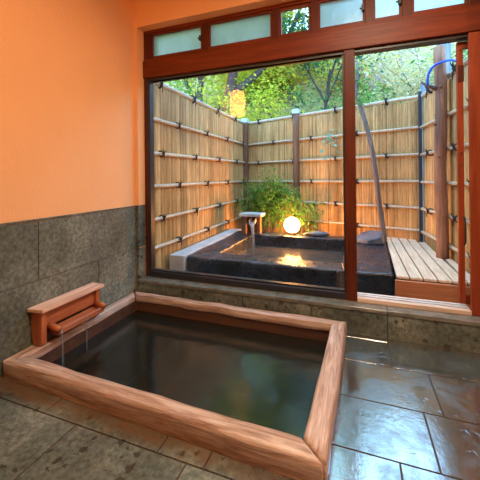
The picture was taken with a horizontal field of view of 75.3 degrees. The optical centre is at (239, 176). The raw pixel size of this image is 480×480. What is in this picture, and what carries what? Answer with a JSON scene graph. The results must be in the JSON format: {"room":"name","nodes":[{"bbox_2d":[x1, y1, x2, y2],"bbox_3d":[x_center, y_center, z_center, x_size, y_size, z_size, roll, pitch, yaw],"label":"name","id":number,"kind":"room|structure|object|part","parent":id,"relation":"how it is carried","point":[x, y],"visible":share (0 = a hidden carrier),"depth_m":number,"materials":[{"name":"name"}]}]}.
{"room":"spa","nodes":[
{"label":"spa","id":0,"kind":"room"},
{"bbox_2d":[0,0,136,376],"bbox_3d":[-1.743,-0.277,1.134,0.162,3.010,4.320,-1,0,20],"label":"wall","id":1,"kind":"structure","parent":0,"point":[68,208],"depth_m":2.21,"materials":[{"name":"orange plaster"},{"name":"dark gray stone tile"}]},
{"bbox_2d":[133,0,295,290],"bbox_3d":[0.771,-0.333,2.391,3.706,2.950,0.217,-1,0,20],"label":"wall","id":2,"kind":"structure","parent":0,"point":[148,15],"depth_m":2.92,"materials":[{"name":"orange plaster"},{"name":"gray stone tile"},{"name":"red lacquered wood"}]},
{"bbox_2d":[144,49,356,300],"bbox_3d":[-0.008,-0.005,2.725,1.920,1.910,0.094,-1,0,20],"label":"window","id":3,"kind":"structure","parent":2,"relation":"in","point":[349,292],"depth_m":2.47,"materials":[{"name":"red paint"}]},
{"bbox_3d":[-0.022,0.924,2.736,1.813,0.052,0.090,-1,0,20],"label":"rail","id":4,"kind":"part","parent":3,"relation":"part of","materials":[{"name":"brown wood"}]},
{"bbox_2d":[136,276,479,352],"bbox_3d":[0.347,1.070,2.556,2.739,0.192,0.213,-1,0,20],"label":"trim","id":5,"kind":"structure","parent":2,"relation":"attached to","point":[455,336],"depth_m":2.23,"materials":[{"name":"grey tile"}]},
{"bbox_2d":[143,3,479,82],"bbox_3d":[0.351,-1.044,2.582,2.713,0.204,0.106,-1,0,20],"label":"wooden beam","id":6,"kind":"structure","parent":2,"relation":"attached to","point":[451,25],"depth_m":2.42,"materials":[{"name":"red paint"}]},
{"bbox_2d":[143,0,479,59],"bbox_3d":[0.351,-1.284,2.589,2.713,0.276,0.090,-1,0,20],"label":"window","id":7,"kind":"structure","parent":2,"relation":"in","point":[406,4],"depth_m":2.57,"materials":[{"name":"red paint"}]},
{"bbox_3d":[-0.883,-1.256,3.047,0.081,0.246,0.088,-1,0,20],"label":"transom post","id":8,"kind":"part","parent":7,"relation":"part of","materials":[{"name":"red paint"}]},
{"bbox_2d":[151,24,201,58],"bbox_3d":[-0.597,-1.259,2.914,0.547,0.246,0.060,-1,0,20],"label":"window","id":9,"kind":"structure","parent":7,"relation":"attached to","point":[187,39],"depth_m":2.92,"materials":[{"name":"white glass"}]},
{"bbox_3d":[-0.302,-1.262,2.832,0.063,0.246,0.088,-1,0,20],"label":"transom post","id":10,"kind":"part","parent":7,"relation":"part of","materials":[{"name":"red paint"}]},
{"bbox_3d":[0.350,-1.407,2.589,2.713,0.030,0.090,-1,0,20],"label":"rail","id":11,"kind":"part","parent":7,"relation":"part of","materials":[{"name":"red paint"}]},
{"bbox_2d":[208,10,271,48],"bbox_3d":[-0.002,-1.265,2.708,0.587,0.246,0.032,-1,0,20],"label":"window","id":12,"kind":"structure","parent":7,"relation":"attached to","point":[257,26],"depth_m":2.70,"materials":[{"name":"white glass"}]},
{"bbox_3d":[0.306,-1.268,2.607,0.060,0.246,0.088,-1,0,20],"label":"transom post","id":13,"kind":"part","parent":7,"relation":"part of","materials":[{"name":"red paint"}]},
{"bbox_2d":[279,2,310,36],"bbox_3d":[0.451,-1.270,2.541,0.257,0.246,0.032,-1,0,20],"label":"window","id":14,"kind":"structure","parent":7,"relation":"attached to","point":[281,10],"depth_m":2.54,"materials":[{"name":"red paint"}]},
{"bbox_3d":[0.602,-1.271,2.498,0.056,0.246,0.088,-1,0,20],"label":"transom post","id":15,"kind":"part","parent":7,"relation":"part of","materials":[{"name":"red paint"}]},
{"bbox_2d":[318,0,364,30],"bbox_3d":[0.780,-1.273,2.404,0.344,0.246,0.060,-1,0,20],"label":"window","id":16,"kind":"structure","parent":7,"relation":"attached to","point":[331,13],"depth_m":2.42,"materials":[{"name":"white glass"}]},
{"bbox_3d":[0.977,-1.275,2.359,0.056,0.246,0.088,-1,0,20],"label":"transom post","id":17,"kind":"part","parent":7,"relation":"part of","materials":[{"name":"red paint"}]},
{"bbox_2d":[373,0,401,20],"bbox_3d":[1.084,-1.276,2.292,0.192,0.246,0.060,-1,0,20],"label":"window","id":18,"kind":"structure","parent":7,"relation":"attached to","point":[382,9],"depth_m":2.30,"materials":[{"name":"white glass"}]},
{"bbox_3d":[1.213,-1.278,2.272,0.064,0.246,0.088,-1,0,20],"label":"transom post","id":19,"kind":"part","parent":7,"relation":"part of","materials":[{"name":"red paint"}]},
{"bbox_2d":[412,0,467,14],"bbox_3d":[1.399,-1.280,2.190,0.341,0.246,0.032,-1,0,20],"label":"window","id":20,"kind":"structure","parent":7,"relation":"attached to","point":[418,6],"depth_m":2.19,"materials":[{"name":"white glass"}]},
{"bbox_3d":[1.593,-1.282,2.131,0.065,0.246,0.088,-1,0,20],"label":"transom post","id":21,"kind":"part","parent":7,"relation":"part of","materials":[{"name":"red paint"}]},
{"bbox_2d":[357,292,471,315],"bbox_3d":[1.242,0.918,2.273,0.719,0.037,0.130,-1,0,20],"label":"trim","id":22,"kind":"structure","parent":2,"relation":"attached to","point":[421,304],"depth_m":2.24,"materials":[{"name":"wood"}]},
{"bbox_3d":[1.244,0.902,2.275,0.713,0.005,0.053,-1,0,20],"label":"track rail","id":23,"kind":"part","parent":22,"relation":"part of","materials":[{"name":"wood"}]},
{"bbox_2d":[456,41,469,303],"bbox_3d":[1.889,-0.033,2.056,0.757,1.837,0.056,-1,0,20],"label":"door","id":24,"kind":"structure","parent":2,"relation":"in","point":[463,298],"depth_m":2.18,"materials":[{"name":"orange paint"}]},
{"bbox_3d":[1.544,-0.724,2.176,0.037,0.115,0.006,-1,0,20],"label":"latch plate","id":25,"kind":"part","parent":24,"relation":"part of","materials":[{"name":"red paint"}]},
{"bbox_3d":[1.565,0.374,2.165,0.012,0.209,0.032,-1,0,15],"label":"pull handle","id":26,"kind":"part","parent":24,"relation":"part of","materials":[{"name":"black metal"}]},
{"bbox_3d":[1.879,-0.926,2.070,0.673,0.052,0.030,-1,0,20],"label":"rail","id":27,"kind":"part","parent":24,"relation":"part of","materials":[{"name":"red paint"}]},
{"bbox_3d":[1.898,0.853,2.070,0.673,0.065,0.030,-1,0,20],"label":"rail","id":28,"kind":"part","parent":24,"relation":"part of","materials":[{"name":"red paint"}]},
{"bbox_2d":[468,31,479,315],"bbox_3d":[1.590,-0.022,2.098,0.072,1.910,0.026,-1,0,20],"label":"trim","id":29,"kind":"structure","parent":2,"relation":"attached to","point":[473,37],"depth_m":2.09,"materials":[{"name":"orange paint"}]},
{"bbox_2d":[0,333,479,479],"bbox_3d":[0.049,1.179,0.397,3.706,0.060,4.170,-1,0,20],"label":"floor","id":30,"kind":"structure","parent":0,"point":[406,410],"depth_m":1.39,"materials":[{"name":"tile"}]},
{"bbox_2d":[3,291,346,479],"bbox_3d":[-0.313,1.410,2.014,1.879,0.727,1.210,-1,0,20],"label":"bathtub rim","id":31,"kind":"object","parent":30,"relation":"in","point":[272,450],"visible":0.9,"depth_m":1.55,"materials":[{"name":"brown wood"}]},
{"bbox_2d":[27,282,105,345],"bbox_3d":[-1.167,0.944,2.168,0.173,0.237,0.520,-1,0,20],"label":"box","id":32,"kind":"object","parent":31,"relation":"on","point":[44,316],"visible":1,"depth_m":2.10,"materials":[{"name":"brown wood"}]},
{"bbox_3d":[-1.277,0.957,1.976,0.100,0.212,0.037,-1,0,20],"label":"panel","id":33,"kind":"part","parent":32,"relation":"part of","materials":[{"name":"brown wood"}]},
{"bbox_3d":[-1.193,0.837,2.177,0.120,0.023,0.520,-1,0,20],"label":"lid","id":34,"kind":"part","parent":32,"relation":"part of","materials":[{"name":"brown wood"}]},
{"bbox_3d":[-1.184,0.905,2.174,0.023,0.114,0.400,-1,0,20],"label":"panel","id":35,"kind":"part","parent":32,"relation":"part of","materials":[{"name":"brown wood"}]},
{"bbox_3d":[-1.126,0.956,2.385,0.100,0.212,0.035,-1,0,20],"label":"panel","id":36,"kind":"part","parent":32,"relation":"part of","materials":[{"name":"brown wood"}]},
{"bbox_2d":[51,310,326,439],"bbox_3d":[-0.322,1.198,2.042,1.688,0.002,1.029,-1,0,20],"label":"water","id":37,"kind":"object","parent":31,"relation":"in","point":[262,378],"visible":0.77,"depth_m":1.98,"materials":[{"name":"liquid"}]},
{"bbox_2d":[275,226,409,295],"bbox_3d":[0.779,1.292,4.952,22.000,0.300,4.580,-1,0,20],"label":"ground","id":38,"kind":"structure","parent":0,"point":[391,263],"depth_m":3.80,"materials":[{"name":"dark stone"}]},
{"bbox_2d":[153,82,248,268],"bbox_3d":[-0.452,-0.001,4.771,0.144,2.312,3.317,-1,0,21],"label":"bamboo fence","id":39,"kind":"object","parent":38,"relation":"on","point":[201,155],"visible":0.79,"depth_m":4.28,"materials":[{"name":"beige wood"}]},
{"bbox_3d":[-0.442,0.096,4.759,0.048,0.049,3.300,-1,0,20],"label":"bamboo rail","id":40,"kind":"part","parent":39,"relation":"part of","materials":[{"name":"beige wood"}]},
{"bbox_3d":[-0.435,0.775,4.759,0.048,0.048,3.300,-1,0,20],"label":"bamboo rail","id":41,"kind":"part","parent":39,"relation":"part of","materials":[{"name":"beige wood"}]},
{"bbox_3d":[-0.480,-1.071,4.769,0.071,0.072,3.300,-1,0,20],"label":"bamboo rail","id":42,"kind":"part","parent":39,"relation":"part of","materials":[{"name":"beige wood"}]},
{"bbox_3d":[-0.439,0.456,4.759,0.048,0.066,3.300,-1,0,20],"label":"bamboo rail","id":43,"kind":"part","parent":39,"relation":"part of","materials":[{"name":"beige wood"}]},
{"bbox_3d":[-0.446,-0.274,4.759,0.048,0.066,3.300,-1,0,20],"label":"bamboo rail","id":44,"kind":"part","parent":39,"relation":"part of","materials":[{"name":"beige wood"}]},
{"bbox_3d":[-0.450,-0.644,4.759,0.048,0.051,3.300,-1,0,20],"label":"bamboo rail","id":45,"kind":"part","parent":39,"relation":"part of","materials":[{"name":"beige wood"}]},
{"bbox_3d":[0.110,-0.001,6.250,0.110,2.300,0.110,-1,0,20],"label":"fence post","id":46,"kind":"part","parent":39,"relation":"part of","materials":[{"name":"brown wood"}]},
{"bbox_2d":[169,228,241,270],"bbox_3d":[-0.392,1.027,4.494,0.197,0.255,1.950,-1,0,20],"label":"stone ledge","id":47,"kind":"object","parent":38,"relation":"on","point":[177,260],"visible":0.47,"depth_m":3.81,"materials":[{"name":"grey stone"}]},
{"bbox_2d":[232,164,306,231],"bbox_3d":[0.479,0.463,5.340,1.376,1.371,0.729,-1,0,20],"label":"shrub","id":48,"kind":"object","parent":38,"relation":"on","point":[273,204],"visible":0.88,"depth_m":5.25,"materials":[{"name":"green plant"}]},
{"bbox_2d":[187,230,393,295],"bbox_3d":[0.727,1.013,4.025,2.226,0.259,1.802,-1,0,20],"label":"tub","id":49,"kind":"object","parent":38,"relation":"on","point":[283,257],"visible":0.83,"depth_m":3.45,"materials":[{"name":"black stone"}]},
{"bbox_2d":[239,212,264,233],"bbox_3d":[0.194,0.736,4.942,0.360,0.325,0.280,-1,0,20],"label":"spout","id":50,"kind":"object","parent":49,"relation":"on","point":[247,217],"visible":0.99,"depth_m":4.91,"materials":[{"name":"wood"}]},
{"bbox_2d":[284,217,299,235],"bbox_3d":[0.798,0.755,4.772,0.236,0.273,0.236,-1,0,20],"label":"globe lamp","id":51,"kind":"object","parent":49,"relation":"on","point":[291,224],"visible":1,"depth_m":4.69,"materials":[{"name":"white glass"}]},
{"bbox_2d":[304,231,329,236],"bbox_3d":[1.137,0.846,4.633,0.387,0.095,0.149,-1,0,20],"label":"rock","id":52,"kind":"object","parent":49,"relation":"on","point":[314,233],"visible":0.97,"depth_m":4.57,"materials":[{"name":"grey stone"}]},
{"bbox_2d":[357,230,384,244],"bbox_3d":[1.752,0.810,4.207,0.381,0.138,0.375,-1,0,20],"label":"flat rock","id":53,"kind":"object","parent":49,"relation":"on","point":[372,237],"visible":0.86,"depth_m":4.12,"materials":[{"name":"grey stone"}]},
{"bbox_2d":[280,189,332,233],"bbox_3d":[1.066,0.670,5.076,0.860,0.941,0.522,-1,0,20],"label":"plant","id":54,"kind":"object","parent":38,"relation":"on","point":[309,208],"visible":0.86,"depth_m":5.05,"materials":[{"name":"green plant"}]},
{"bbox_2d":[320,129,338,227],"bbox_3d":[1.426,0.192,4.811,0.244,1.887,0.304,-1,0,-44],"label":"seedling","id":55,"kind":"object","parent":38,"relation":"on","point":[329,134],"visible":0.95,"depth_m":4.87,"materials":[{"name":"teal plant"}]},
{"bbox_3d":[1.418,0.245,4.923,0.018,1.781,0.143,-1,0,-15],"label":"stem","id":56,"kind":"part","parent":55,"relation":"part of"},
{"bbox_2d":[248,91,422,251],"bbox_3d":[1.298,-0.028,5.267,3.152,2.330,0.194,-1,0,40],"label":"bamboo fence","id":57,"kind":"object","parent":38,"relation":"on","point":[386,131],"visible":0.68,"depth_m":4.97,"materials":[{"name":"beige wood"}]},
{"bbox_3d":[0.998,-0.021,5.495,0.127,2.322,0.115,-1,0,20],"label":"fence post","id":58,"kind":"part","parent":57,"relation":"part of","materials":[{"name":"brown wood"}]},
{"bbox_3d":[1.290,-0.292,5.282,3.125,0.062,0.048,-1,0,41],"label":"bamboo rail","id":59,"kind":"part","parent":57,"relation":"part of","materials":[{"name":"beige wood"}]},
{"bbox_3d":[1.286,-0.662,5.282,3.125,0.062,0.048,-1,0,41],"label":"bamboo rail","id":60,"kind":"part","parent":57,"relation":"part of","materials":[{"name":"beige wood"}]},
{"bbox_3d":[1.300,-1.089,5.303,3.125,0.072,0.071,-1,0,41],"label":"bamboo rail","id":61,"kind":"part","parent":57,"relation":"part of","materials":[{"name":"beige wood"}]},
{"bbox_3d":[1.299,0.435,5.284,3.125,0.048,0.048,-1,0,41],"label":"bamboo rail","id":62,"kind":"part","parent":57,"relation":"part of","materials":[{"name":"beige wood"}]},
{"bbox_3d":[1.294,0.078,5.282,3.125,0.053,0.048,-1,0,41],"label":"bamboo rail","id":63,"kind":"part","parent":57,"relation":"part of","materials":[{"name":"beige wood"}]},
{"bbox_3d":[1.301,0.758,5.282,3.125,0.062,0.048,-1,0,41],"label":"bamboo rail","id":64,"kind":"part","parent":57,"relation":"part of","materials":[{"name":"beige wood"}]},
{"bbox_3d":[2.462,-0.021,4.239,0.040,2.290,0.040,-1,0,20],"label":"fence post","id":65,"kind":"part","parent":57,"relation":"part of","materials":[{"name":"wood"}]},
{"bbox_2d":[355,59,388,254],"bbox_3d":[1.785,-0.267,4.324,0.517,2.804,0.333,-1,0,20],"label":"branch","id":66,"kind":"object","parent":38,"relation":"on","point":[360,104],"visible":0.94,"depth_m":4.35,"materials":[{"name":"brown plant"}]},
{"bbox_2d":[387,237,469,307],"bbox_3d":[2.058,1.004,3.567,0.715,0.250,2.000,-1,0,20],"label":"wooden deck","id":67,"kind":"object","parent":38,"relation":"on","point":[426,276],"visible":0.8,"depth_m":2.87,"materials":[{"name":"brown wood"}]},
{"bbox_2d":[433,45,449,258],"bbox_3d":[2.180,-0.268,3.385,0.146,2.293,0.141,-1,0,-30],"label":"log post","id":68,"kind":"object","parent":67,"relation":"on","point":[440,125],"visible":1,"depth_m":3.33,"materials":[{"name":"brown wood"}]},
{"bbox_2d":[421,82,436,90],"bbox_3d":[2.057,-0.996,3.393,0.156,0.112,0.048,-1,0,11],"label":"wooden peg","id":69,"kind":"object","parent":68,"relation":"attached to","point":[429,86],"visible":1,"depth_m":3.38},
{"bbox_2d":[426,59,455,85],"bbox_3d":[2.206,-1.120,3.322,0.385,0.255,0.097,-1,0,1],"label":"hose","id":70,"kind":"object","parent":68,"relation":"attached to","point":[446,60],"visible":0.74,"depth_m":3.32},
{"bbox_2d":[420,43,469,273],"bbox_3d":[2.314,-0.280,3.292,0.261,2.812,2.295,-1,0,14],"label":"bamboo fence","id":71,"kind":"object","parent":38,"relation":"on","point":[428,95],"visible":0.43,"depth_m":3.39,"materials":[{"name":"beige wood"}]},
{"bbox_3d":[2.599,-0.087,4.348,0.100,2.420,0.100,-1,0,20],"label":"fence post","id":72,"kind":"part","parent":71,"relation":"part of","materials":[{"name":"beige wood"}]},
{"bbox_3d":[2.213,-0.672,3.221,0.048,0.048,2.103,-1,0,14],"label":"bamboo rail","id":73,"kind":"part","parent":71,"relation":"part of","materials":[{"name":"beige wood"}]},
{"bbox_3d":[2.497,-0.276,3.788,0.120,2.800,0.120,-1,0,20],"label":"fence post","id":74,"kind":"part","parent":71,"relation":"part of","materials":[{"name":"brown wood"}]},
{"bbox_3d":[2.220,0.068,3.221,0.048,0.058,2.103,-1,0,14],"label":"bamboo rail","id":75,"kind":"part","parent":71,"relation":"part of","materials":[{"name":"beige wood"}]},
{"bbox_3d":[2.216,-0.302,3.221,0.048,0.049,2.103,-1,0,14],"label":"bamboo rail","id":76,"kind":"part","parent":71,"relation":"part of","materials":[{"name":"beige wood"}]},
{"bbox_3d":[2.233,-1.099,3.215,0.071,0.074,2.103,-1,0,14],"label":"bamboo rail","id":77,"kind":"part","parent":71,"relation":"part of","materials":[{"name":"beige wood"}]},
{"bbox_3d":[2.228,0.748,3.221,0.048,0.048,2.103,-1,0,14],"label":"bamboo rail","id":78,"kind":"part","parent":71,"relation":"part of","materials":[{"name":"beige wood"}]},
{"bbox_3d":[2.226,0.428,3.221,0.048,0.060,2.103,-1,0,14],"label":"bamboo rail","id":79,"kind":"part","parent":71,"relation":"part of","materials":[{"name":"beige wood"}]},
{"label":"outside","id":80,"kind":"structure","parent":0,"visible":0},
{"bbox_2d":[153,41,467,231],"bbox_3d":[2.136,-4.434,14.546,46.000,11.323,15.000,-1,0,20],"label":"hillside","id":81,"kind":"structure","parent":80,"point":[315,104],"depth_m":14.67,"materials":[{"name":"green plant"}]},
{"bbox_2d":[164,79,200,98],"bbox_3d":[-2.004,-1.033,8.648,3.075,4.572,3.198,-1,0,-19],"label":"bush","id":82,"kind":"object","parent":81,"relation":"on","point":[178,81],"visible":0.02,"depth_m":9.13,"materials":[{"name":"green plant"}]},
{"bbox_2d":[166,15,287,108],"bbox_3d":[-2.030,-5.484,10.770,9.441,10.245,8.608,-1,0,20],"label":"tree","id":83,"kind":"object","parent":81,"relation":"on","point":[200,79],"visible":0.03,"depth_m":11.62,"materials":[{"name":"green plant"}]},
{"bbox_2d":[188,75,270,124],"bbox_3d":[-0.562,-0.589,7.890,3.271,3.549,3.306,-1,0,20],"label":"bush","id":84,"kind":"object","parent":81,"relation":"on","point":[219,97],"visible":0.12,"depth_m":7.04,"materials":[{"name":"green plant"}]},
{"bbox_2d":[168,7,308,118],"bbox_3d":[-0.060,-6.361,11.209,7.078,10.541,10.108,-1,0,-36],"label":"tree","id":85,"kind":"object","parent":81,"relation":"on","point":[231,76],"visible":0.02,"depth_m":11.39,"materials":[{"name":"green plant"}]},
{"bbox_2d":[172,65,322,106],"bbox_3d":[0.605,-4.581,14.932,6.904,4.620,5.878,-1,0,43],"label":"tree","id":86,"kind":"object","parent":81,"relation":"on","point":[272,75],"visible":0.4,"depth_m":14.48,"materials":[{"name":"green plant"}]},
{"bbox_2d":[194,63,331,90],"bbox_3d":[1.614,-5.516,15.907,8.650,4.475,6.808,-1,0,20],"label":"tree","id":87,"kind":"object","parent":81,"relation":"on","point":[306,63],"visible":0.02,"depth_m":14.97,"materials":[{"name":"green plant"}]},
{"bbox_2d":[214,61,337,110],"bbox_3d":[1.870,-4.973,15.615,6.391,4.019,5.279,-1,0,-5],"label":"tree","id":88,"kind":"object","parent":81,"relation":"on","point":[290,66],"visible":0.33,"depth_m":15.10,"materials":[{"name":"green plant"}]},
{"bbox_2d":[224,71,333,174],"bbox_3d":[0.495,-0.771,7.901,2.203,3.795,3.525,-1,0,-42],"label":"bush","id":89,"kind":"object","parent":81,"relation":"on","point":[266,92],"visible":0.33,"depth_m":7.50,"materials":[{"name":"green plant"}]},
{"bbox_2d":[262,18,372,87],"bbox_3d":[3.463,-6.005,16.842,7.713,4.281,6.148,-1,0,2],"label":"tree","id":90,"kind":"object","parent":81,"relation":"on","point":[312,65],"visible":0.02,"depth_m":16.17,"materials":[{"name":"green plant"}]},
{"bbox_2d":[280,8,391,135],"bbox_3d":[3.180,-4.038,10.652,5.414,5.412,4.685,-1,0,20],"label":"tree","id":91,"kind":"object","parent":81,"relation":"on","point":[328,94],"visible":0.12,"depth_m":10.63,"materials":[{"name":"green plant"}]},
{"bbox_2d":[279,74,411,198],"bbox_3d":[2.357,-0.496,7.066,3.631,3.625,2.908,-1,0,42],"label":"bush","id":92,"kind":"object","parent":81,"relation":"on","point":[377,82],"visible":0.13,"depth_m":6.69,"materials":[{"name":"green plant"}]},
{"bbox_2d":[315,48,428,97],"bbox_3d":[5.926,-3.846,12.887,5.705,3.438,6.122,-1,0,34],"label":"tree","id":93,"kind":"object","parent":81,"relation":"on","point":[371,80],"visible":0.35,"depth_m":13.09,"materials":[{"name":"green plant"}]},
{"bbox_2d":[302,46,453,96],"bbox_3d":[5.309,-4.616,14.010,5.190,3.542,6.189,-1,0,5],"label":"tree","id":94,"kind":"object","parent":81,"relation":"on","point":[336,67],"visible":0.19,"depth_m":13.94,"materials":[{"name":"green plant"}]},
{"bbox_2d":[334,50,423,106],"bbox_3d":[4.822,-3.734,10.700,3.141,4.635,2.747,-1,0,0],"label":"bare tree","id":95,"kind":"object","parent":81,"relation":"on","point":[375,86],"visible":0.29,"depth_m":10.68,"materials":[{"name":"green plant"}]},
{"bbox_2d":[337,54,433,211],"bbox_3d":[3.105,-0.626,6.681,2.778,3.749,2.974,-1,0,20],"label":"bush","id":96,"kind":"object","parent":81,"relation":"on","point":[400,90],"visible":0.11,"depth_m":6.27,"materials":[{"name":"green plant"}]},
{"bbox_2d":[326,45,454,81],"bbox_3d":[8.425,-4.960,16.843,7.391,4.416,7.772,-1,0,20],"label":"tree","id":97,"kind":"object","parent":81,"relation":"on","point":[401,57],"visible":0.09,"depth_m":15.19,"materials":[{"name":"green plant"}]},
{"bbox_2d":[355,46,432,101],"bbox_3d":[4.436,-2.936,9.010,2.808,4.291,3.339,-1,0,20],"label":"bare tree","id":98,"kind":"object","parent":81,"relation":"on","point":[416,52],"visible":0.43,"depth_m":8.92,"materials":[{"name":"green plant"}]},
{"bbox_2d":[341,43,467,170],"bbox_3d":[3.780,-0.727,6.102,3.341,4.035,2.832,-1,0,-44],"label":"bush","id":99,"kind":"object","parent":81,"relation":"on","point":[416,84],"visible":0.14,"depth_m":5.71,"materials":[{"name":"green plant"}]},
{"bbox_2d":[382,48,465,90],"bbox_3d":[8.443,-3.862,12.810,6.020,3.644,5.994,-1,0,20],"label":"tree","id":100,"kind":"object","parent":81,"relation":"on","point":[452,48],"visible":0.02,"depth_m":12.43,"materials":[{"name":"green plant"}]},
{"bbox_2d":[385,45,467,194],"bbox_3d":[4.442,-0.699,6.129,3.012,4.016,3.796,-1,0,6],"label":"bush","id":101,"kind":"object","parent":81,"relation":"on","point":[453,45],"visible":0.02,"depth_m":5.48,"materials":[{"name":"green plant"}]}
]}

